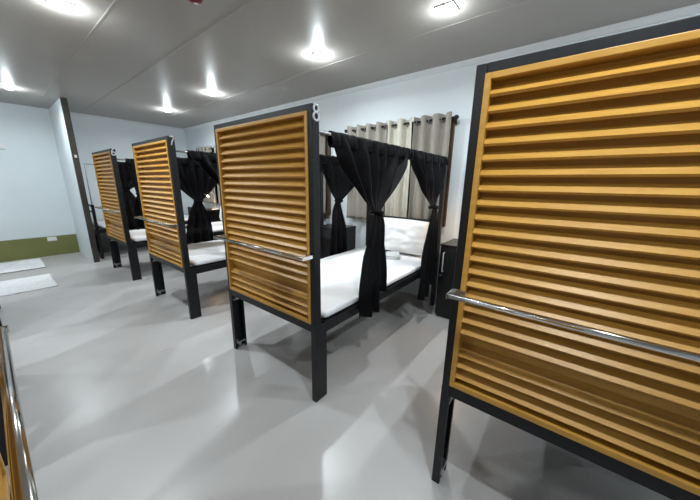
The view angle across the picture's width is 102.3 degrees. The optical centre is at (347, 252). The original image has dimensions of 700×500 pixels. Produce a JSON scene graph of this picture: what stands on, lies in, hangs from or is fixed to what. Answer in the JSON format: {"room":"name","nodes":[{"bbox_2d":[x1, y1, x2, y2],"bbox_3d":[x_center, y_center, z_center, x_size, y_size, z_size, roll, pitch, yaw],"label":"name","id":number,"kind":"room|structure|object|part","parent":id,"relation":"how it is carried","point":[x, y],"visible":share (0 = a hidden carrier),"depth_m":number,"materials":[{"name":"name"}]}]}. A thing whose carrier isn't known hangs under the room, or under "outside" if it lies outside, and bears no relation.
{"room":"dormitory","nodes":[
{"label":"dormitory","id":0,"kind":"room"},
{"bbox_2d":[49,98,93,261],"bbox_3d":[-4.632,-1.148,4.771,1.115,2.490,0.068,11,17,37],"label":"wall partition","id":1,"kind":"structure","parent":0,"point":[56,114],"depth_m":4.71,"materials":[{"name":"white paint"}]},
{"bbox_2d":[60,97,99,262],"bbox_3d":[-4.180,-1.056,4.425,0.040,2.490,0.072,11,17,37],"label":"trim","id":2,"kind":"structure","parent":1,"relation":"attached to","point":[64,103],"depth_m":4.38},
{"bbox_2d":[0,102,192,248],"bbox_3d":[-5.772,-1.053,4.320,0.100,2.490,6.404,11,17,37],"label":"wall","id":3,"kind":"structure","parent":0,"point":[34,202],"depth_m":4.88,"materials":[{"name":"white paint"}]},
{"bbox_2d":[0,234,79,261],"bbox_3d":[-6.415,0.192,3.716,0.012,0.345,4.237,11,17,37],"label":"trim","id":4,"kind":"structure","parent":3,"relation":"attached to","point":[19,249],"depth_m":4.92,"materials":[{"name":"green paint"}]},
{"bbox_2d":[47,236,56,240],"bbox_3d":[-5.291,-0.252,5.047,0.010,0.072,0.120,11,17,37],"label":"wall socket","id":5,"kind":"object","parent":3,"relation":"attached to","point":[55,237],"visible":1,"depth_m":5.05,"materials":[{"name":"white plastic"}]},
{"bbox_2d":[70,112,182,130],"bbox_3d":[-4.378,-2.615,5.617,0.030,0.040,2.064,11,17,37],"label":"trim","id":6,"kind":"structure","parent":3,"relation":"attached to","point":[71,113],"depth_m":5.54,"materials":[{"name":"white paint"}]},
{"bbox_2d":[0,246,671,499],"bbox_3d":[-1.974,0.979,1.708,9.835,0.100,6.604,11,17,37],"label":"floor","id":7,"kind":"structure","parent":0,"point":[124,395],"depth_m":1.72,"materials":[{"name":"grey concrete"}]},
{"bbox_2d":[0,388,7,465],"bbox_3d":[-2.528,0.268,0.777,0.950,1.711,2.001,11,17,37],"label":"bed","id":8,"kind":"object","parent":7,"relation":"on","point":[3,450],"visible":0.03,"depth_m":1.33,"materials":[{"name":"metal"}]},
{"bbox_2d":[0,325,37,499],"bbox_3d":[-1.172,0.543,-0.262,0.950,1.711,2.001,11,17,37],"label":"bed","id":9,"kind":"object","parent":7,"relation":"on","point":[22,486],"visible":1,"depth_m":0.46,"materials":[{"name":"metal"}]},
{"bbox_2d":[0,258,45,273],"bbox_3d":[-5.258,0.229,4.298,0.775,0.012,0.856,11,17,37],"label":"floor mat","id":10,"kind":"object","parent":7,"relation":"on","point":[15,266],"visible":1,"depth_m":4.42,"materials":[{"name":"white fabric"}]},
{"bbox_2d":[0,273,57,296],"bbox_3d":[-4.294,0.437,3.544,0.758,0.012,0.855,11,17,37],"label":"floor mat","id":11,"kind":"object","parent":7,"relation":"on","point":[14,286],"visible":1,"depth_m":3.65,"materials":[{"name":"white fabric"}]},
{"bbox_2d":[84,164,190,258],"bbox_3d":[-4.031,-0.910,5.724,0.930,1.589,1.925,11,17,37],"label":"bed","id":12,"kind":"object","parent":7,"relation":"on","point":[97,230],"visible":0.33,"depth_m":4.83,"materials":[{"name":"metal"}]},
{"bbox_3d":[-3.674,-1.291,5.347,0.018,0.659,1.907,11,17,37],"label":"canopy frame","id":13,"kind":"part","parent":12,"relation":"part of","materials":[{"name":"metal"}]},
{"bbox_3d":[-4.624,-0.232,5.129,0.850,0.360,0.022,11,17,37],"label":"foot panel","id":14,"kind":"part","parent":12,"relation":"part of","materials":[{"name":"black metal"}]},
{"bbox_3d":[-4.272,-0.350,4.816,0.040,0.930,0.040,11,17,37],"label":"leg","id":15,"kind":"part","parent":12,"relation":"part of","materials":[{"name":"black metal"}]},
{"bbox_2d":[92,215,188,227],"bbox_3d":[-4.027,-0.665,5.767,0.892,0.060,1.705,11,17,37],"label":"mattress","id":16,"kind":"object","parent":12,"relation":"on","point":[101,224],"visible":0.08,"depth_m":5.21,"materials":[{"name":"white fabric"}]},
{"bbox_3d":[-3.682,-0.536,5.532,0.034,0.065,1.850,11,17,37],"label":"rail","id":17,"kind":"part","parent":12,"relation":"part of","materials":[{"name":"metal"}]},
{"bbox_2d":[92,149,223,280],"bbox_3d":[-2.722,-0.688,4.642,0.959,1.711,2.001,11,17,37],"label":"bed","id":18,"kind":"object","parent":7,"relation":"on","point":[106,168],"visible":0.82,"depth_m":3.86,"materials":[{"name":"wood"}]},
{"bbox_3d":[-3.625,-0.605,4.256,0.034,1.711,0.100,11,17,37],"label":"post","id":19,"kind":"part","parent":18,"relation":"part of","materials":[{"name":"black metal"}]},
{"bbox_3d":[-2.907,-0.460,3.706,0.034,1.711,0.100,11,17,37],"label":"post","id":20,"kind":"part","parent":18,"relation":"part of","materials":[{"name":"black metal"}]},
{"bbox_2d":[117,161,136,229],"bbox_3d":[-3.365,-0.881,4.597,0.136,1.130,0.846,11,17,37],"label":"curtain","id":21,"kind":"object","parent":18,"relation":"hanging from","point":[126,183],"visible":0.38,"depth_m":4.48,"materials":[{"name":"black fabric"}]},
{"bbox_2d":[118,163,133,188],"bbox_3d":[-3.338,-1.221,4.505,0.090,0.419,0.830,11,17,37],"label":"drape","id":22,"kind":"object","parent":21,"relation":"hanging from","point":[126,183],"depth_m":4.37,"materials":[{"name":"black fabric"}]},
{"bbox_2d":[125,158,144,229],"bbox_3d":[-2.541,-0.838,4.010,0.139,0.910,0.935,11,17,37],"label":"curtain","id":23,"kind":"object","parent":18,"relation":"hanging from","point":[130,163],"visible":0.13,"depth_m":3.69,"materials":[{"name":"black fabric"}]},
{"bbox_2d":[125,158,138,192],"bbox_3d":[-2.541,-1.064,3.979,0.086,0.449,0.900,11,17,37],"label":"drape","id":24,"kind":"object","parent":23,"relation":"hanging from","point":[130,163],"depth_m":3.66,"materials":[{"name":"black fabric"}]},
{"bbox_2d":[129,221,222,241],"bbox_3d":[-2.691,-0.399,4.767,0.920,0.060,1.758,11,17,37],"label":"mattress","id":25,"kind":"object","parent":18,"relation":"on","point":[135,235],"visible":0.19,"depth_m":4.30,"materials":[{"name":"white fabric"}]},
{"bbox_3d":[-2.331,-0.265,4.509,0.034,0.065,1.770,11,17,37],"label":"rail","id":26,"kind":"part","parent":18,"relation":"part of","materials":[{"name":"black metal"}]},
{"bbox_2d":[206,208,220,240],"bbox_3d":[-2.890,-0.541,6.003,0.398,0.770,0.434,11,17,37],"label":"locker","id":27,"kind":"object","parent":7,"relation":"on","point":[213,214],"visible":0.05,"depth_m":5.82,"materials":[{"name":"black laminate"}]},
{"bbox_2d":[207,192,219,209],"bbox_3d":[-2.794,-1.075,5.774,0.155,0.379,0.295,12,18,38],"label":"desk lamp","id":28,"kind":"object","parent":27,"relation":"on","point":[208,195],"visible":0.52,"depth_m":5.80,"materials":[{"name":"white metal"}]},
{"bbox_2d":[132,136,322,319],"bbox_3d":[-1.340,-0.407,3.584,0.959,1.711,2.001,11,17,37],"label":"bed","id":29,"kind":"object","parent":7,"relation":"on","point":[155,160],"visible":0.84,"depth_m":2.80,"materials":[{"name":"wood"}]},
{"bbox_3d":[-2.243,-0.325,3.198,0.034,1.711,0.100,11,17,37],"label":"post","id":30,"kind":"part","parent":29,"relation":"part of","materials":[{"name":"black metal"}]},
{"bbox_3d":[-1.956,-0.316,2.812,0.926,0.021,0.021,11,17,37],"label":"grab rail","id":31,"kind":"part","parent":29,"relation":"part of","materials":[{"name":"silver metal"}]},
{"bbox_3d":[-1.524,-0.179,2.648,0.034,1.711,0.100,11,17,37],"label":"post","id":32,"kind":"part","parent":29,"relation":"part of","materials":[{"name":"black metal"}]},
{"bbox_2d":[177,157,216,243],"bbox_3d":[-1.929,-0.606,3.609,0.138,1.150,0.931,11,17,37],"label":"curtain","id":33,"kind":"object","parent":29,"relation":"hanging from","point":[194,182],"visible":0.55,"depth_m":3.60,"materials":[{"name":"black fabric"}]},
{"bbox_2d":[177,160,216,200],"bbox_3d":[-1.908,-0.907,3.521,0.086,0.518,0.930,11,17,37],"label":"drape","id":34,"kind":"object","parent":33,"relation":"hanging from","point":[194,182],"depth_m":3.52,"materials":[{"name":"black fabric"}]},
{"bbox_2d":[187,150,218,184],"bbox_3d":[-1.137,-0.436,3.005,0.130,1.170,0.930,11,17,37],"label":"curtain","id":35,"kind":"object","parent":29,"relation":"hanging from","point":[207,161],"visible":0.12,"depth_m":2.67,"materials":[{"name":"black fabric"}]},
{"bbox_2d":[188,240,225,265],"bbox_3d":[-1.308,-0.119,3.709,0.920,0.060,1.758,11,17,37],"label":"mattress","id":36,"kind":"object","parent":29,"relation":"on","point":[201,253],"visible":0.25,"depth_m":3.12,"materials":[{"name":"white fabric"}]},
{"bbox_3d":[-0.949,0.015,3.451,0.034,0.065,1.770,11,17,37],"label":"rail","id":37,"kind":"part","parent":29,"relation":"part of","materials":[{"name":"black metal"}]},
{"bbox_3d":[-0.382,-0.457,4.071,0.040,1.600,0.050,11,17,37],"label":"post","id":38,"kind":"part","parent":29,"relation":"part of","materials":[{"name":"black metal"}]},
{"bbox_2d":[213,103,447,402],"bbox_3d":[0.016,-0.133,2.545,0.959,1.712,2.001,11,17,37],"label":"bed","id":39,"kind":"object","parent":7,"relation":"on","point":[268,163],"visible":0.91,"depth_m":1.75,"materials":[{"name":"wood"}]},
{"bbox_3d":[-0.886,-0.050,2.159,0.034,1.711,0.100,11,17,37],"label":"post","id":40,"kind":"part","parent":39,"relation":"part of","materials":[{"name":"black metal"}]},
{"bbox_3d":[-0.600,-0.041,1.773,0.926,0.021,0.021,11,17,37],"label":"grab rail","id":41,"kind":"part","parent":39,"relation":"part of","materials":[{"name":"silver metal"}]},
{"bbox_3d":[-0.168,0.096,1.609,0.034,1.711,0.100,11,17,37],"label":"post","id":42,"kind":"part","parent":39,"relation":"part of","materials":[{"name":"black metal"}]},
{"bbox_2d":[319,154,353,255],"bbox_3d":[-0.058,-0.485,3.202,0.135,1.140,0.931,11,17,37],"label":"curtain","id":43,"kind":"object","parent":39,"relation":"hanging from","point":[339,185],"visible":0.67,"depth_m":3.13,"materials":[{"name":"black fabric"}]},
{"bbox_2d":[319,155,353,200],"bbox_3d":[-0.038,-0.805,3.111,0.084,0.468,0.931,11,17,37],"label":"drape","id":44,"kind":"object","parent":43,"relation":"hanging from","point":[338,183],"depth_m":2.99,"materials":[{"name":"black fabric"}]},
{"bbox_3d":[0.411,-0.779,2.125,0.015,0.015,1.820,11,17,37],"label":"curtain rail","id":45,"kind":"part","parent":39,"relation":"part of","materials":[{"name":"metal"}]},
{"bbox_3d":[0.261,-0.326,3.579,0.040,1.600,0.050,11,17,37],"label":"post","id":46,"kind":"part","parent":39,"relation":"part of","materials":[{"name":"black metal"}]},
{"bbox_2d":[327,131,410,317],"bbox_3d":[0.217,-0.159,1.968,0.136,1.175,0.931,11,17,37],"label":"curtain","id":47,"kind":"object","parent":39,"relation":"hanging from","point":[374,168],"visible":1,"depth_m":1.89,"materials":[{"name":"black fabric"}]},
{"bbox_2d":[330,131,408,210],"bbox_3d":[0.207,-0.509,1.894,0.087,0.453,0.930,11,17,37],"label":"drape","id":48,"kind":"object","parent":47,"relation":"hanging from","point":[374,168],"depth_m":1.82,"materials":[{"name":"black fabric"}]},
{"bbox_2d":[320,246,421,317],"bbox_3d":[0.048,0.156,2.670,0.920,0.060,1.758,11,17,37],"label":"mattress","id":49,"kind":"object","parent":39,"relation":"on","point":[340,273],"visible":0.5,"depth_m":2.46,"materials":[{"name":"white fabric"}]},
{"bbox_2d":[386,251,399,259],"bbox_3d":[0.478,0.026,3.024,0.151,0.041,0.220,3,14,9],"label":"folded towel","id":50,"kind":"object","parent":49,"relation":"on","point":[391,255],"visible":0.84,"depth_m":2.94,"materials":[{"name":"white fabric"}]},
{"bbox_2d":[384,217,428,255],"bbox_3d":[0.577,-0.200,3.183,0.700,0.368,0.193,12,18,38],"label":"pillow","id":51,"kind":"object","parent":49,"relation":"on","point":[407,236],"visible":0.66,"depth_m":3.06,"materials":[{"name":"white fabric"}]},
{"bbox_3d":[0.407,0.290,2.412,0.034,0.065,1.770,11,17,37],"label":"rail","id":52,"kind":"part","parent":39,"relation":"part of","materials":[{"name":"black metal"}]},
{"bbox_3d":[0.615,-0.198,3.318,0.870,0.445,0.042,11,17,37],"label":"headboard","id":53,"kind":"part","parent":39,"relation":"part of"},
{"bbox_2d":[409,149,449,299],"bbox_3d":[0.767,-0.233,2.668,0.137,1.350,0.840,11,17,37],"label":"curtain","id":54,"kind":"object","parent":39,"relation":"hanging from","point":[429,169],"visible":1,"depth_m":2.63,"materials":[{"name":"black fabric"}]},
{"bbox_2d":[410,149,447,206],"bbox_3d":[0.760,-0.657,2.575,0.087,0.477,0.840,11,17,37],"label":"drape","id":55,"kind":"object","parent":54,"relation":"hanging from","point":[429,169],"depth_m":2.51,"materials":[{"name":"black fabric"}]},
{"bbox_3d":[0.974,-0.181,3.032,0.040,1.600,0.050,11,17,37],"label":"post","id":56,"kind":"part","parent":39,"relation":"part of","materials":[{"name":"black metal"}]},
{"bbox_2d":[320,224,355,258],"bbox_3d":[-0.182,0.009,3.929,0.398,0.770,0.434,11,17,37],"label":"locker","id":57,"kind":"object","parent":7,"relation":"on","point":[325,230],"visible":0.19,"depth_m":3.79,"materials":[{"name":"black laminate"}]},
{"bbox_3d":[-0.291,0.035,3.794,0.384,0.711,0.017,11,17,37],"label":"door","id":58,"kind":"part","parent":57,"relation":"part of","materials":[{"name":"black laminate"}]},
{"bbox_2d":[435,238,457,318],"bbox_3d":[1.176,0.284,2.889,0.398,0.770,0.434,11,17,37],"label":"locker","id":59,"kind":"object","parent":7,"relation":"on","point":[449,248],"visible":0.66,"depth_m":2.81,"materials":[{"name":"black laminate"}]},
{"bbox_2d":[431,15,699,499],"bbox_3d":[1.345,0.138,1.527,0.950,1.711,2.001,11,17,37],"label":"bed","id":60,"kind":"object","parent":7,"relation":"on","point":[574,325],"visible":1,"depth_m":0.83,"materials":[{"name":"wood"}]},
{"bbox_3d":[0.446,0.221,1.139,0.034,1.711,0.100,11,17,37],"label":"post","id":61,"kind":"part","parent":60,"relation":"part of","materials":[{"name":"black metal"}]},
{"bbox_3d":[0.733,0.230,0.753,0.926,0.021,0.021,11,17,37],"label":"grab rail","id":62,"kind":"part","parent":60,"relation":"part of","materials":[{"name":"silver metal"}]},
{"bbox_2d":[0,0,699,128],"bbox_3d":[-1.939,-1.536,1.088,9.835,0.100,6.604,11,17,37],"label":"ceiling","id":63,"kind":"structure","parent":0,"point":[266,42],"depth_m":2.42,"materials":[{"name":"white paint"}]},
{"bbox_2d":[1,85,16,89],"bbox_3d":[-4.398,-2.141,3.664,0.124,0.026,0.130,11,17,37],"label":"recessed light","id":64,"kind":"object","parent":63,"relation":"in","point":[3,86],"visible":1,"depth_m":3.65,"materials":[{"name":"metal"}]},
{"bbox_2d":[46,0,73,11],"bbox_3d":[-1.941,-1.672,1.905,0.124,0.026,0.130,11,17,37],"label":"recessed light","id":65,"kind":"object","parent":63,"relation":"in","point":[63,5],"visible":1,"depth_m":1.90,"materials":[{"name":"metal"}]},
{"bbox_2d":[51,0,68,10],"bbox_3d":[-1.941,-1.672,1.905,0.072,0.025,0.082,11,17,37],"label":"diffuser","id":66,"kind":"object","parent":65,"relation":"attached to","point":[58,4],"depth_m":1.89,"materials":[{"name":"white plastic"}]},
{"bbox_2d":[34,0,117,106],"bbox_3d":[-1.389,-1.644,1.753,9.605,0.013,0.012,11,17,37],"label":"trim","id":67,"kind":"structure","parent":63,"relation":"attached to","point":[114,1],"depth_m":2.45,"materials":[{"name":"grey"}]},
{"bbox_2d":[80,0,254,112],"bbox_3d":[-1.048,-1.742,2.172,9.605,0.013,0.012,11,17,37],"label":"trim","id":68,"kind":"structure","parent":63,"relation":"attached to","point":[251,1],"depth_m":2.43,"materials":[{"name":"grey"}]},
{"bbox_2d":[187,0,202,4],"bbox_3d":[-0.968,-1.611,1.774,0.112,0.055,0.112,11,17,37],"label":"fire alarm","id":69,"kind":"object","parent":63,"relation":"attached to","point":[196,2],"visible":1,"depth_m":1.79,"materials":[{"name":"red plastic"}]},
{"bbox_2d":[206,91,218,95],"bbox_3d":[-1.822,-2.137,3.798,0.124,0.026,0.130,11,17,37],"label":"recessed light","id":70,"kind":"object","parent":63,"relation":"in","point":[209,92],"visible":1,"depth_m":3.77,"materials":[{"name":"metal"}]},
{"bbox_2d":[309,51,326,59],"bbox_3d":[-0.278,-1.826,2.623,0.124,0.026,0.130,11,17,37],"label":"recessed light","id":71,"kind":"object","parent":63,"relation":"in","point":[317,55],"visible":1,"depth_m":2.60,"materials":[{"name":"metal"}]},
{"bbox_2d":[312,53,322,59],"bbox_3d":[-0.278,-1.825,2.624,0.072,0.025,0.082,11,17,37],"label":"diffuser","id":72,"kind":"object","parent":71,"relation":"attached to","point":[317,56],"depth_m":2.60,"materials":[{"name":"white plastic"}]},
{"bbox_2d":[148,0,530,123],"bbox_3d":[-0.386,-1.933,2.985,9.605,0.013,0.012,11,17,37],"label":"trim","id":73,"kind":"structure","parent":63,"relation":"attached to","point":[526,0],"depth_m":2.44,"materials":[{"name":"grey"}]},
{"bbox_2d":[435,0,458,16],"bbox_3d":[0.667,-1.634,1.900,0.124,0.026,0.130,11,17,37],"label":"recessed light","id":74,"kind":"object","parent":63,"relation":"in","point":[446,8],"visible":1,"depth_m":1.88,"materials":[{"name":"white plastic"}]},
{"bbox_2d":[440,4,453,15],"bbox_3d":[0.667,-1.634,1.900,0.072,0.025,0.082,11,17,37],"label":"diffuser","id":75,"kind":"object","parent":74,"relation":"attached to","point":[447,9],"depth_m":1.88,"materials":[{"name":"white plastic"}]},
{"bbox_2d":[185,13,699,299],"bbox_3d":[0.062,-0.862,3.880,9.835,2.490,0.100,11,17,37],"label":"wall","id":76,"kind":"structure","parent":0,"point":[451,90],"depth_m":3.12,"materials":[{"name":"white paint"}]},
{"bbox_2d":[212,149,218,202],"bbox_3d":[-2.665,-1.587,5.837,1.350,1.112,0.040,11,17,37],"label":"window","id":77,"kind":"structure","parent":76,"relation":"in","point":[212,149],"depth_m":6.02,"materials":[{"name":"brown wood"}]},
{"bbox_2d":[325,136,330,214],"bbox_3d":[-0.774,-1.204,4.389,1.335,1.112,0.040,11,17,37],"label":"window","id":78,"kind":"structure","parent":76,"relation":"in","point":[327,148],"depth_m":4.07,"materials":[{"name":"brown wood"}]},
{"bbox_3d":[-0.766,-1.206,4.398,1.225,1.002,0.008,11,17,37],"label":"pane","id":79,"kind":"part","parent":78,"relation":"part of","materials":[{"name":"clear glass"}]},
{"bbox_2d":[335,97,336,155],"bbox_3d":[-0.166,-0.918,3.992,0.035,2.340,0.014,11,17,37],"label":"trim","id":80,"kind":"structure","parent":76,"relation":"attached to","point":[335,97],"depth_m":3.76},
{"bbox_2d":[344,115,458,132],"bbox_3d":[0.540,-1.444,3.221,1.440,0.080,0.103,11,17,37],"label":"curtain rod","id":81,"kind":"object","parent":76,"relation":"attached to","point":[456,117],"visible":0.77,"depth_m":3.08,"materials":[{"name":"metal"}]},
{"bbox_2d":[347,122,386,219],"bbox_3d":[0.235,-0.998,3.538,0.583,1.153,0.078,11,17,37],"label":"window curtain","id":82,"kind":"object","parent":81,"relation":"hanging from","point":[356,205],"visible":0.34,"depth_m":3.56,"materials":[{"name":"beige fabric"}]},
{"bbox_2d":[385,117,411,216],"bbox_3d":[0.588,-0.926,3.268,0.309,1.153,0.078,11,17,37],"label":"window curtain","id":83,"kind":"object","parent":81,"relation":"hanging from","point":[400,135],"visible":0.56,"depth_m":3.25,"materials":[{"name":"beige fabric"}]},
{"bbox_2d":[408,111,451,219],"bbox_3d":[0.869,-0.869,3.052,0.414,1.153,0.079,11,17,37],"label":"window curtain","id":84,"kind":"object","parent":81,"relation":"hanging from","point":[433,137],"visible":0.51,"depth_m":3.01,"materials":[{"name":"beige fabric"}]},
{"bbox_2d":[384,119,455,226],"bbox_3d":[0.556,-0.934,3.370,1.328,1.112,0.040,11,17,37],"label":"window","id":85,"kind":"structure","parent":76,"relation":"in","point":[452,131],"depth_m":3.00,"materials":[{"name":"brown wood"}]},
{"bbox_3d":[0.563,-0.936,3.379,1.218,1.002,0.008,11,17,37],"label":"pane","id":86,"kind":"part","parent":85,"relation":"part of","materials":[{"name":"glass"}]},
{"bbox_2d":[183,3,699,130],"bbox_3d":[0.037,-2.036,3.536,9.635,0.045,0.035,11,17,37],"label":"trim","id":87,"kind":"structure","parent":76,"relation":"attached to","point":[692,9],"depth_m":2.47,"materials":[{"name":"white"}]},
{"bbox_3d":[-0.812,-1.719,4.256,1.430,0.080,0.103,11,17,37],"label":"curtain rod","id":88,"kind":"object","parent":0,"visible":0},
{"bbox_2d":[319,135,325,214],"bbox_3d":[-0.579,-1.164,4.165,0.626,1.153,0.079,11,17,37],"label":"window curtain","id":89,"kind":"object","parent":88,"relation":"hanging from","point":[321,137],"visible":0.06,"depth_m":3.96,"materials":[{"name":"beige fabric"}]},
{"bbox_3d":[-2.697,-2.101,5.700,1.460,0.080,0.103,11,17,37],"label":"curtain rod","id":90,"kind":"object","parent":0,"visible":0},
{"bbox_2d":[196,146,216,203],"bbox_3d":[-2.986,-1.651,6.005,0.632,1.153,0.079,11,17,37],"label":"window curtain","id":91,"kind":"object","parent":90,"relation":"hanging from","point":[210,199],"visible":0.33,"depth_m":5.98,"materials":[{"name":"beige fabric"}]},
{"bbox_2d":[214,145,220,203],"bbox_3d":[-2.452,-1.543,5.596,0.673,1.153,0.079,11,17,37],"label":"window curtain","id":92,"kind":"object","parent":90,"relation":"hanging from","point":[214,145],"visible":0.12,"depth_m":5.79,"materials":[{"name":"fabric"}]}
]}

